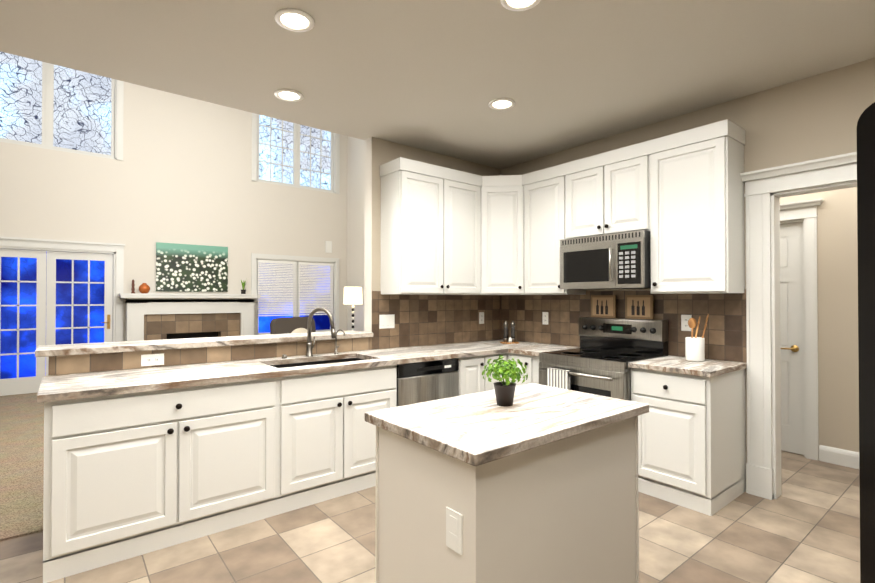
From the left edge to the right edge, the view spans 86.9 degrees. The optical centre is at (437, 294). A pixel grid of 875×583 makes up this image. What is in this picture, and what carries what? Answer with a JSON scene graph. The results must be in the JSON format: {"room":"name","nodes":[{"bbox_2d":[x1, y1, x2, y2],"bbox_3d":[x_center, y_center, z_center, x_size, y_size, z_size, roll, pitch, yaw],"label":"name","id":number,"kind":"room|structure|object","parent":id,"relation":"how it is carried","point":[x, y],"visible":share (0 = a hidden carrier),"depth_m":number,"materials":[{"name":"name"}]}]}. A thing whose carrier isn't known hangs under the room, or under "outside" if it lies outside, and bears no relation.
{"room":"kitchen","nodes":[
{"label":"kitchen","id":0,"kind":"room"},
{"bbox_2d":[0,392,43,540],"bbox_3d":[-3.322,1.447,5.338,7.940,0.072,5.320,0,-1,-39],"label":"floor","id":1,"kind":"structure","parent":0,"point":[21,460],"depth_m":3.77,"materials":[{"name":"beige carpet"}]},
{"bbox_2d":[118,293,260,340],"bbox_3d":[-4.085,0.720,7.764,2.090,1.450,0.345,0,-1,-39],"label":"fireplace","id":2,"kind":"object","parent":1,"relation":"on","point":[149,316],"visible":0.52,"depth_m":7.67,"materials":[{"name":"tile"}]},
{"bbox_2d":[131,280,134,292],"bbox_3d":[-4.748,-0.121,7.208,0.060,0.220,0.060,0,-1,-39],"label":"decorative figurine","id":3,"kind":"object","parent":2,"relation":"on","point":[133,287],"visible":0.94,"depth_m":7.19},
{"bbox_2d":[139,283,149,292],"bbox_3d":[-4.631,-0.093,7.302,0.156,0.165,0.156,0,-1,-39],"label":"decorative vase","id":4,"kind":"object","parent":2,"relation":"on","point":[144,287],"visible":0.94,"depth_m":7.25,"materials":[{"name":"orange ceramic"}]},
{"bbox_2d":[241,279,247,293],"bbox_3d":[-3.463,-0.143,8.260,0.126,0.284,0.133,0,-1,-39],"label":"potted plant","id":5,"kind":"object","parent":2,"relation":"on","point":[243,291],"visible":0.92,"depth_m":8.22,"materials":[{"name":"green plant"}]},
{"bbox_2d":[270,317,315,333],"bbox_3d":[-2.373,0.927,8.266,0.931,1.021,0.840,0,-1,39],"label":"armchair","id":6,"kind":"object","parent":1,"relation":"on","point":[284,325],"visible":0.12,"depth_m":8.32,"materials":[{"name":"grey fabric"}]},
{"bbox_2d":[292,328,306,332],"bbox_3d":[-2.452,0.804,8.332,0.472,0.387,0.198,0,-1,-39],"label":"pillow","id":7,"kind":"object","parent":6,"relation":"on","point":[300,330],"depth_m":8.31,"materials":[{"name":"beige fabric"}]},
{"bbox_3d":[-1.470,1.133,8.033,0.540,0.611,0.540,0,-1,-39],"label":"side table","id":8,"kind":"object","parent":1,"relation":"on","visible":0},
{"bbox_2d":[343,287,362,329],"bbox_3d":[-1.470,0.352,8.041,0.330,0.949,0.330,0,-1,-39],"label":"table lamp","id":9,"kind":"object","parent":8,"relation":"on","point":[352,295],"visible":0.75,"depth_m":7.92,"materials":[{"name":"white fabric"}]},
{"bbox_2d":[0,82,346,340],"bbox_3d":[-4.950,-1.358,7.391,7.940,5.600,0.120,0,-1,-39],"label":"wall","id":10,"kind":"structure","parent":0,"point":[181,173],"depth_m":7.72,"materials":[{"name":"beige paint"}]},
{"bbox_2d":[0,249,112,395],"bbox_3d":[-5.702,0.395,6.731,1.592,2.051,0.103,0,-1,-39],"label":"french door","id":11,"kind":"structure","parent":10,"relation":"in","point":[45,328],"depth_m":6.74,"materials":[{"name":"white wood"}]},
{"bbox_2d":[0,62,114,157],"bbox_3d":[-5.727,-2.864,6.791,1.616,1.456,0.045,0,-1,-39],"label":"window","id":12,"kind":"structure","parent":10,"relation":"in","point":[47,100],"depth_m":6.79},
{"bbox_2d":[0,79,123,160],"bbox_3d":[-5.716,-2.907,6.778,1.830,1.585,0.140,0,-1,-39],"label":"window frame","id":13,"kind":"structure","parent":10,"relation":"attached to","point":[119,93],"depth_m":7.26,"materials":[{"name":"white wood"}]},
{"bbox_2d":[0,236,124,341],"bbox_3d":[-5.707,0.321,6.738,1.900,2.230,0.167,0,-1,-39],"label":"door frame","id":14,"kind":"structure","parent":10,"relation":"attached to","point":[116,250],"depth_m":7.09,"materials":[{"name":"white wood"}]},
{"bbox_2d":[156,242,227,291],"bbox_3d":[-4.175,-0.444,7.902,1.100,0.800,0.035,0,-1,-39],"label":"framed picture","id":15,"kind":"object","parent":10,"relation":"attached to","point":[190,268],"visible":1,"depth_m":7.87},
{"bbox_2d":[257,114,332,191],"bbox_3d":[-2.787,-2.842,9.151,1.556,1.456,0.045,0,-1,-39],"label":"window","id":16,"kind":"structure","parent":10,"relation":"in","point":[296,155],"depth_m":9.13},
{"bbox_2d":[257,262,332,334],"bbox_3d":[-2.787,0.068,9.124,1.556,1.416,0.045,0,-1,-39],"label":"window","id":17,"kind":"structure","parent":10,"relation":"in","point":[297,305],"depth_m":9.11,"materials":[{"name":"white wood"}]},
{"bbox_2d":[257,260,333,315],"bbox_3d":[-2.759,-0.109,9.091,1.540,1.057,0.034,0,-1,-39],"label":"window blinds","id":18,"kind":"object","parent":17,"relation":"attached to","point":[328,292],"visible":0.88,"depth_m":9.02,"materials":[{"name":"white plastic"}]},
{"bbox_2d":[251,253,338,334],"bbox_3d":[-2.763,0.080,9.095,1.810,1.655,0.180,0,-1,-39],"label":"window frame","id":19,"kind":"structure","parent":10,"relation":"attached to","point":[255,257],"depth_m":9.09,"materials":[{"name":"white wood"}]},
{"bbox_2d":[252,113,339,193],"bbox_3d":[-2.776,-2.885,9.138,1.770,1.585,0.140,0,-1,-39],"label":"window frame","id":20,"kind":"structure","parent":10,"relation":"attached to","point":[336,163],"depth_m":9.31,"materials":[{"name":"white wood"}]},
{"bbox_2d":[325,241,331,252],"bbox_3d":[-2.233,-0.969,9.482,0.140,0.240,0.013,0,-1,-39],"label":"air vent","id":21,"kind":"object","parent":10,"relation":"in","point":[328,246],"visible":1,"depth_m":9.47,"materials":[{"name":"white plastic"}]},
{"bbox_2d":[49,137,500,375],"bbox_3d":[-1.696,-1.396,3.338,7.940,5.600,0.124,0,-1,-39],"label":"wall","id":22,"kind":"structure","parent":0,"point":[384,151],"depth_m":4.20,"materials":[{"name":"beige paint"}]},
{"bbox_2d":[35,330,372,356],"bbox_3d":[-1.569,0.355,3.534,2.264,0.038,0.385,0,-1,-39],"label":"bar","id":23,"kind":"object","parent":22,"relation":"on","point":[82,348],"visible":0.96,"depth_m":3.22,"materials":[{"name":"brown stone"}]},
{"bbox_2d":[48,337,371,375],"bbox_3d":[-1.450,0.432,3.434,2.206,0.114,0.008,0,-1,-39],"label":"tile backsplash","id":24,"kind":"structure","parent":22,"relation":"attached to","point":[72,364],"depth_m":3.24,"materials":[{"name":"brown tile"}]},
{"bbox_2d":[141,353,163,365],"bbox_3d":[-1.891,0.436,3.069,0.130,0.075,0.008,0,-1,-39],"label":"outlet","id":25,"kind":"object","parent":24,"relation":"attached to","point":[151,359],"visible":1,"depth_m":3.07,"materials":[{"name":"white plastic"}]},
{"bbox_2d":[270,358,364,367],"bbox_3d":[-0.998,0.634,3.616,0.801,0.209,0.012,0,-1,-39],"label":"sink","id":26,"kind":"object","parent":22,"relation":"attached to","point":[326,360],"depth_m":3.57,"materials":[{"name":"silver metal"}]},
{"bbox_2d":[380,157,479,294],"bbox_3d":[-0.042,-0.579,4.370,0.961,1.167,0.321,0,-1,-39],"label":"upper cabinet","id":27,"kind":"object","parent":22,"relation":"attached to","point":[430,213],"depth_m":4.16,"materials":[{"name":"white wood"}]},
{"bbox_2d":[372,291,499,349],"bbox_3d":[0.057,0.238,4.645,1.650,0.524,0.008,0,-1,-39],"label":"tile backsplash","id":28,"kind":"structure","parent":22,"relation":"attached to","point":[421,320],"depth_m":4.56,"materials":[{"name":"brown tile"}]},
{"bbox_2d":[379,314,394,328],"bbox_3d":[-0.460,0.250,4.219,0.160,0.125,0.009,0,-1,-39],"label":"light switch","id":29,"kind":"object","parent":28,"relation":"attached to","point":[386,321],"visible":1,"depth_m":4.21,"materials":[{"name":"white plastic"}]},
{"bbox_2d":[479,312,483,323],"bbox_3d":[0.475,0.257,4.971,0.070,0.125,0.008,0,-1,-39],"label":"outlet","id":30,"kind":"object","parent":28,"relation":"attached to","point":[481,317],"visible":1,"depth_m":4.97,"materials":[{"name":"white plastic"}]},
{"bbox_2d":[285,367,384,402],"bbox_3d":[-0.734,0.631,3.287,0.801,0.209,0.012,0,-1,-39],"label":"drawer front","id":31,"kind":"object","parent":0,"relation":"attached to","point":[298,388],"depth_m":3.16,"materials":[{"name":"white wood"}]},
{"bbox_2d":[347,136,364,331],"bbox_3d":[-0.275,-1.355,7.813,0.120,5.600,5.076,0,-1,-39],"label":"wall","id":32,"kind":"structure","parent":0,"point":[355,203],"depth_m":9.46,"materials":[{"name":"beige paint"}]},
{"bbox_2d":[0,450,859,582],"bbox_3d":[0.468,1.421,1.943,9.600,0.060,4.720,0,-1,-39],"label":"floor","id":33,"kind":"structure","parent":0,"point":[804,527],"depth_m":2.56,"materials":[{"name":"beige tile"}]},
{"bbox_2d":[43,379,284,582],"bbox_3d":[-1.647,0.962,2.838,1.156,0.876,0.675,0,-1,-39],"label":"base cabinet","id":34,"kind":"object","parent":33,"relation":"on","point":[141,461],"depth_m":2.51,"materials":[{"name":"white wood"}]},
{"bbox_2d":[37,343,508,402],"bbox_3d":[-0.844,0.510,3.470,3.247,0.036,0.690,0,-1,-39],"label":"countertop","id":35,"kind":"structure","parent":34,"relation":"on","point":[56,388],"depth_m":2.93,"materials":[{"name":"white stone"}]},
{"bbox_2d":[282,307,344,358],"bbox_3d":[-0.940,0.298,3.614,0.495,0.390,0.260,0,-1,-39],"label":"faucet","id":36,"kind":"object","parent":35,"relation":"on","point":[309,347],"depth_m":3.65,"materials":[{"name":"silver metal"}]},
{"bbox_2d":[285,391,388,510],"bbox_3d":[-0.865,1.087,3.447,0.828,0.636,0.438,0,-1,-39],"label":"base cabinet","id":37,"kind":"object","parent":33,"relation":"on","point":[330,448],"depth_m":3.14,"materials":[{"name":"white wood"}]},
{"bbox_2d":[433,355,488,395],"bbox_3d":[0.088,0.975,4.231,0.302,0.876,0.675,0,-1,-39],"label":"base cabinet","id":38,"kind":"object","parent":33,"relation":"on","point":[471,380],"depth_m":3.98,"materials":[{"name":"white wood"}]},
{"bbox_2d":[397,358,458,406],"bbox_3d":[-0.263,0.968,3.936,0.608,0.860,0.664,0,-1,-39],"label":"dishwasher","id":39,"kind":"object","parent":38,"relation":"in","point":[420,382],"visible":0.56,"depth_m":3.66,"materials":[{"name":"silver metal"}]},
{"bbox_2d":[489,355,508,390],"bbox_3d":[0.313,0.976,4.412,0.276,0.876,0.675,0,-1,-39],"label":"base cabinet","id":40,"kind":"object","parent":33,"relation":"on","point":[506,357],"depth_m":4.14,"materials":[{"name":"white wood"}]},
{"bbox_2d":[365,383,648,582],"bbox_3d":[0.313,0.934,1.932,1.040,0.914,0.650,0,-1,-39],"label":"kitchen island","id":41,"kind":"object","parent":33,"relation":"on","point":[535,483],"visible":1,"depth_m":1.68,"materials":[{"name":"paint"}]},
{"bbox_2d":[365,383,648,465],"bbox_3d":[0.313,0.495,1.936,1.040,0.036,0.650,0,-1,-39],"label":"island countertop","id":42,"kind":"structure","parent":41,"relation":"on","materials":[{"name":"white stone"}]},
{"bbox_2d":[482,355,527,405],"bbox_3d":[0.291,0.370,1.995,0.192,0.213,0.184,0,-1,-39],"label":"potted plant","id":43,"kind":"object","parent":42,"relation":"on","point":[505,391],"visible":1,"depth_m":1.96,"materials":[{"name":"green plant"}]},
{"bbox_2d":[509,355,540,385],"bbox_3d":[1.007,0.975,4.284,0.626,0.876,0.432,0,-1,-39],"label":"base cabinet","id":44,"kind":"object","parent":33,"relation":"on","point":[531,361],"depth_m":4.04,"materials":[{"name":"white wood"}]},
{"bbox_2d":[477,340,579,354],"bbox_3d":[0.794,0.519,4.533,0.639,0.036,1.082,0,-1,-39],"label":"countertop","id":45,"kind":"structure","parent":44,"relation":"on","point":[521,348],"depth_m":4.32,"materials":[{"name":"white stone"}]},
{"bbox_2d":[500,321,518,343],"bbox_3d":[0.736,0.387,4.733,0.170,0.230,0.100,0,-1,-9],"label":"salt","id":46,"kind":"object","parent":45,"relation":"on","point":[511,340],"visible":1,"depth_m":4.71,"materials":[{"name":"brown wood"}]},
{"bbox_2d":[539,317,667,400],"bbox_3d":[1.320,0.808,3.766,0.755,1.200,0.760,0,-1,-39],"label":"range","id":47,"kind":"object","parent":33,"relation":"on","point":[602,356],"visible":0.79,"depth_m":3.69,"materials":[{"name":"silver metal"}]},
{"bbox_2d":[547,368,570,389],"bbox_3d":[0.955,0.753,3.649,0.039,0.319,0.200,0,-1,-39],"label":"towel","id":48,"kind":"object","parent":47,"relation":"hanging from","point":[559,378],"depth_m":3.63,"materials":[{"name":"white fabric"}]},
{"bbox_2d":[628,356,746,515],"bbox_3d":[1.783,0.947,3.295,0.653,0.914,0.546,0,-1,-39],"label":"base cabinet","id":49,"kind":"object","parent":33,"relation":"on","point":[691,440],"visible":0.94,"depth_m":3.09,"materials":[{"name":"white wood"}]},
{"bbox_2d":[628,356,746,376],"bbox_3d":[1.784,0.508,3.300,0.638,0.036,0.546,0,-1,-39],"label":"countertop","id":50,"kind":"structure","parent":49,"relation":"on","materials":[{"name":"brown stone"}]},
{"bbox_2d":[685,314,708,361],"bbox_3d":[1.909,0.316,3.406,0.133,0.348,0.144,0,-1,-39],"label":"utensil holder","id":51,"kind":"object","parent":50,"relation":"on","point":[695,348],"visible":1,"depth_m":3.37,"materials":[{"name":"white ceramic"}]},
{"bbox_2d":[857,102,874,582],"bbox_3d":[1.444,0.502,0.867,0.895,1.760,0.927,0,-1,-39],"label":"fridge","id":52,"kind":"object","parent":33,"relation":"on","point":[866,220],"visible":1,"depth_m":0.91,"materials":[{"name":"black plastic"}]},
{"bbox_2d":[0,0,874,168],"bbox_3d":[0.430,-1.492,2.017,9.600,0.120,4.840,0,-1,-39],"label":"ceiling","id":53,"kind":"structure","parent":0,"point":[436,76],"depth_m":2.77,"materials":[{"name":"paint"}]},
{"bbox_2d":[274,89,303,101],"bbox_3d":[-1.059,-1.415,3.296,0.200,0.010,0.200,0,-1,-39],"label":"recessed light","id":54,"kind":"object","parent":53,"relation":"in","point":[289,95],"visible":1,"depth_m":3.29,"materials":[{"name":"white"}]},
{"bbox_2d":[275,8,314,31],"bbox_3d":[-0.744,-1.423,2.408,0.200,0.010,0.200,0,-1,-39],"label":"recessed light","id":55,"kind":"object","parent":53,"relation":"in","point":[294,20],"visible":1,"depth_m":2.40,"materials":[{"name":"white"}]},
{"bbox_2d":[488,98,514,109],"bbox_3d":[0.479,-1.414,3.440,0.200,0.010,0.200,0,-1,-39],"label":"recessed light","id":56,"kind":"object","parent":53,"relation":"in","point":[502,103],"visible":1,"depth_m":3.43,"materials":[{"name":"white"}]},
{"bbox_2d":[500,0,540,10],"bbox_3d":[0.403,-1.425,2.225,0.200,0.010,0.200,0,-1,-39],"label":"recessed light","id":57,"kind":"object","parent":53,"relation":"in","point":[517,5],"visible":1,"depth_m":2.27,"materials":[{"name":"white"}]},
{"bbox_2d":[500,58,874,462],"bbox_3d":[2.192,-0.007,3.418,0.120,2.824,4.600,0,-1,-39],"label":"wall","id":58,"kind":"structure","parent":0,"point":[811,118],"depth_m":3.14,"materials":[{"name":"beige paint"}]},
{"bbox_2d":[480,174,523,294],"bbox_3d":[0.634,-0.584,4.528,0.300,1.155,0.300,0,-1,-39],"label":"upper cabinet","id":59,"kind":"object","parent":58,"relation":"attached to","point":[502,196],"depth_m":4.52,"materials":[{"name":"white wood"}]},
{"bbox_2d":[524,164,585,294],"bbox_3d":[1.111,-0.579,4.412,0.321,1.167,0.485,0,-1,-39],"label":"upper cabinet","id":60,"kind":"object","parent":58,"relation":"attached to","point":[544,188],"depth_m":4.31,"materials":[{"name":"white wood"}]},
{"bbox_2d":[564,141,651,238],"bbox_3d":[1.502,-0.826,3.928,0.321,0.682,0.763,0,-1,-39],"label":"upper cabinet","id":61,"kind":"object","parent":58,"relation":"attached to","point":[607,192],"depth_m":3.79,"materials":[{"name":"white wood"}]},
{"bbox_2d":[560,230,650,289],"bbox_3d":[1.453,-0.263,3.883,0.446,0.435,0.754,0,-1,-39],"label":"microwave","id":62,"kind":"object","parent":61,"relation":"attached to","point":[621,260],"visible":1,"depth_m":3.71,"materials":[{"name":"silver metal"}]},
{"bbox_2d":[500,289,746,362],"bbox_3d":[1.455,0.235,4.231,0.008,0.524,2.405,0,-1,-39],"label":"tile backsplash","id":63,"kind":"structure","parent":58,"relation":"attached to","point":[725,336],"depth_m":3.76,"materials":[{"name":"brown tile"}]},
{"bbox_2d":[542,312,547,324],"bbox_3d":[1.091,0.244,4.673,0.008,0.125,0.070,0,-1,-39],"label":"outlet","id":64,"kind":"object","parent":63,"relation":"attached to","point":[544,317],"visible":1,"depth_m":4.67,"materials":[{"name":"white plastic"}]},
{"bbox_2d":[591,295,615,317],"bbox_3d":[1.481,0.111,4.135,0.018,0.198,0.240,0,-1,-39],"label":"picture","id":65,"kind":"object","parent":63,"relation":"attached to","point":[603,306],"visible":0.98,"depth_m":4.12,"materials":[{"name":"tile"}]},
{"bbox_2d":[625,295,652,318],"bbox_3d":[1.689,0.108,3.875,0.018,0.198,0.235,0,-1,-39],"label":"picture","id":66,"kind":"object","parent":63,"relation":"attached to","point":[638,306],"visible":0.98,"depth_m":3.87,"materials":[{"name":"wood"}]},
{"bbox_2d":[681,315,691,330],"bbox_3d":[1.943,0.224,3.610,0.008,0.125,0.075,0,-1,-39],"label":"outlet","id":67,"kind":"object","parent":63,"relation":"attached to","point":[684,322],"visible":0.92,"depth_m":3.61,"materials":[{"name":"white plastic"}]},
{"bbox_2d":[648,119,744,293],"bbox_3d":[1.907,-0.588,3.421,0.321,1.167,0.532,0,-1,-39],"label":"upper cabinet","id":68,"kind":"object","parent":58,"relation":"attached to","point":[679,196],"depth_m":3.27,"materials":[{"name":"white wood"}]},
{"bbox_2d":[740,152,856,499],"bbox_3d":[2.694,0.270,2.728,0.201,2.258,1.610,0,-1,-39],"label":"door frame","id":69,"kind":"structure","parent":58,"relation":"attached to","point":[766,189],"depth_m":3.20,"materials":[{"name":"white wood"}]},
{"bbox_2d":[780,187,858,451],"bbox_3d":[3.128,0.000,4.169,0.120,2.824,4.600,0,-1,-39],"label":"wall","id":70,"kind":"structure","parent":0,"point":[838,360],"depth_m":3.83,"materials":[{"name":"beige paint"}]},
{"bbox_2d":[780,198,823,459],"bbox_3d":[2.992,0.308,4.282,0.189,2.210,0.944,0,-1,-39],"label":"door","id":71,"kind":"structure","parent":70,"relation":"attached to","point":[799,335],"depth_m":4.05,"materials":[{"name":"white wood"}]},
{"bbox_2d":[819,445,858,468],"bbox_3d":[3.781,1.337,3.235,0.016,0.132,1.745,0,-1,-39],"label":"baseboard","id":72,"kind":"structure","parent":70,"relation":"attached to","point":[838,456],"depth_m":3.80,"materials":[{"name":"white wood"}]},
{"label":"outside","id":73,"kind":"structure","parent":0,"visible":0},
{"bbox_2d":[0,51,330,378],"bbox_3d":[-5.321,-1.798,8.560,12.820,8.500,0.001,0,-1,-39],"label":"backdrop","id":74,"kind":"structure","parent":73,"point":[82,112],"depth_m":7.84,"materials":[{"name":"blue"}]}
]}

